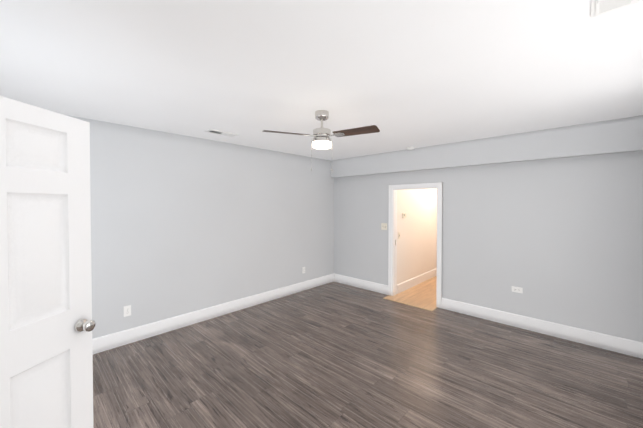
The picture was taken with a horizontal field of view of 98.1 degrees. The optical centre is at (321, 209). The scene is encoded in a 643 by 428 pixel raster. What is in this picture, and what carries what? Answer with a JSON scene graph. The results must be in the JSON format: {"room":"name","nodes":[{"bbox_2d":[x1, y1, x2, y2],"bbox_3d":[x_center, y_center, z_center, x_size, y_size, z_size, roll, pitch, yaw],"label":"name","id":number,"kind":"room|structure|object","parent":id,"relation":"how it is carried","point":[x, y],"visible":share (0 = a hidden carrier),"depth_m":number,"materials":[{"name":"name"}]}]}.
{"room":"empty bedroom","nodes":[
{"label":"empty bedroom","id":0,"kind":"room"},
{"bbox_2d":[66,115,333,338],"bbox_3d":[-1.444,0.276,3.973,0.120,2.440,5.040,1,1,44],"label":"wall","id":1,"kind":"structure","parent":0,"point":[182,224],"depth_m":3.64,"materials":[{"name":"grey paint"}]},
{"bbox_2d":[124,305,130,316],"bbox_3d":[-2.174,1.142,3.126,0.008,0.115,0.070,1,1,44],"label":"electrical outlet","id":2,"kind":"object","parent":1,"relation":"attached to","point":[127,310],"visible":1,"depth_m":3.12,"materials":[{"name":"white plastic"}]},
{"bbox_2d":[92,273,333,353],"bbox_3d":[-1.395,1.416,3.944,0.016,0.160,4.800,1,1,44],"label":"baseboard","id":3,"kind":"structure","parent":1,"relation":"attached to","point":[116,339],"depth_m":3.65,"materials":[{"name":"white wood"}]},
{"bbox_2d":[0,0,642,160],"bbox_3d":[1.115,-0.987,3.467,4.500,0.100,7.860,1,1,44],"label":"ceiling","id":4,"kind":"structure","parent":0,"point":[401,74],"depth_m":1.78,"materials":[{"name":"white paint"}]},
{"bbox_2d":[204,129,238,136],"bbox_3d":[-1.218,-0.925,3.422,0.160,0.023,0.370,1,1,44],"label":"ceiling vent","id":5,"kind":"object","parent":4,"relation":"in","point":[214,131],"visible":1,"depth_m":3.40,"materials":[{"name":"white plastic"}]},
{"bbox_2d":[262,110,379,170],"bbox_3d":[0.028,-0.644,2.591,0.961,0.558,0.967,1,1,44],"label":"ceiling fan","id":6,"kind":"object","parent":4,"relation":"hanging from","point":[321,135],"visible":1,"depth_m":2.58,"materials":[{"name":"silver metal"}]},
{"bbox_2d":[331,115,642,177],"bbox_3d":[1.762,-0.777,4.152,4.260,0.340,0.100,1,1,44],"label":"soffit beam","id":7,"kind":"structure","parent":4,"relation":"attached to","point":[621,135],"depth_m":3.49,"materials":[{"name":"grey paint"}]},
{"bbox_2d":[591,0,639,17],"bbox_3d":[1.220,-0.889,1.154,0.150,0.022,0.290,1,1,44],"label":"ceiling vent","id":8,"kind":"object","parent":4,"relation":"in","point":[599,7],"visible":1,"depth_m":1.22,"materials":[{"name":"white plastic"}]},
{"bbox_2d":[93,276,642,427],"bbox_3d":[1.115,1.528,3.506,4.500,0.050,7.860,1,1,44],"label":"floor","id":9,"kind":"structure","parent":0,"point":[334,355],"depth_m":2.58,"materials":[{"name":"grey laminate"}]},
{"bbox_2d":[383,295,437,310],"bbox_3d":[1.390,1.483,4.429,0.814,0.011,0.210,1,1,44],"label":"trim","id":10,"kind":"structure","parent":9,"relation":"on","point":[408,304],"depth_m":4.31,"materials":[{"name":"beige wood"}]},
{"bbox_2d":[386,296,435,309],"bbox_3d":[1.405,1.487,4.444,0.782,0.003,0.221,1,1,44],"label":"hall floor","id":11,"kind":"structure","parent":9,"relation":"on","point":[414,303],"depth_m":4.44,"materials":[{"name":"brown wood"}]},
{"bbox_2d":[397,189,436,283],"bbox_3d":[2.227,0.245,5.906,0.120,2.440,2.820,1,1,44],"label":"wall","id":12,"kind":"structure","parent":0,"point":[417,243],"depth_m":5.41,"materials":[{"name":"white paint"}]},
{"bbox_2d":[397,268,436,293],"bbox_3d":[2.241,1.387,5.840,0.016,0.160,2.682,1,1,44],"label":"baseboard","id":13,"kind":"structure","parent":12,"relation":"attached to","point":[410,283],"depth_m":5.38,"materials":[{"name":"white wood"}]},
{"bbox_2d":[334,151,642,341],"bbox_3d":[1.838,0.271,4.248,4.260,2.440,0.120,1,1,44],"label":"wall","id":14,"kind":"structure","parent":0,"point":[559,240],"depth_m":3.44,"materials":[{"name":"grey paint"}]},
{"bbox_2d":[334,273,387,294],"bbox_3d":[0.703,1.396,5.250,1.259,0.160,0.016,1,1,44],"label":"baseboard","id":15,"kind":"structure","parent":14,"relation":"attached to","point":[366,285],"depth_m":5.18,"materials":[{"name":"white wood"}]},
{"bbox_2d":[381,223,386,229],"bbox_3d":[1.089,0.306,4.863,0.116,0.115,0.021,1,1,44],"label":"double light switch","id":16,"kind":"object","parent":14,"relation":"attached to","point":[383,226],"visible":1,"depth_m":4.87,"materials":[{"name":"beige plastic"}]},
{"bbox_2d":[388,182,442,307],"bbox_3d":[1.523,0.541,4.535,0.896,1.892,0.145,1,1,44],"label":"door frame","id":17,"kind":"structure","parent":14,"relation":"attached to","point":[439,185],"depth_m":4.74,"materials":[{"name":"white wood"}]},
{"bbox_2d":[512,286,522,292],"bbox_3d":[2.489,1.027,3.553,0.115,0.070,0.008,1,1,44],"label":"electrical outlet","id":18,"kind":"object","parent":14,"relation":"attached to","point":[517,289],"visible":1,"depth_m":3.55,"materials":[{"name":"white plastic"}]},
{"bbox_2d":[441,298,642,358],"bbox_3d":[2.572,1.424,3.474,2.105,0.160,0.016,1,1,44],"label":"baseboard","id":19,"kind":"structure","parent":14,"relation":"attached to","point":[610,342],"depth_m":3.31,"materials":[{"name":"white wood"}]},
{"bbox_3d":[-1.163,0.543,0.316,0.850,2.020,0.122,1,1,44],"label":"door frame","id":20,"kind":"structure","parent":0,"visible":0},
{"bbox_2d":[0,96,95,427],"bbox_3d":[-1.328,0.536,1.103,0.173,1.990,0.844,0,1,9],"label":"door","id":21,"kind":"structure","parent":20,"relation":"attached to","point":[47,324],"depth_m":1.29,"materials":[{"name":"white wood"}]}
]}

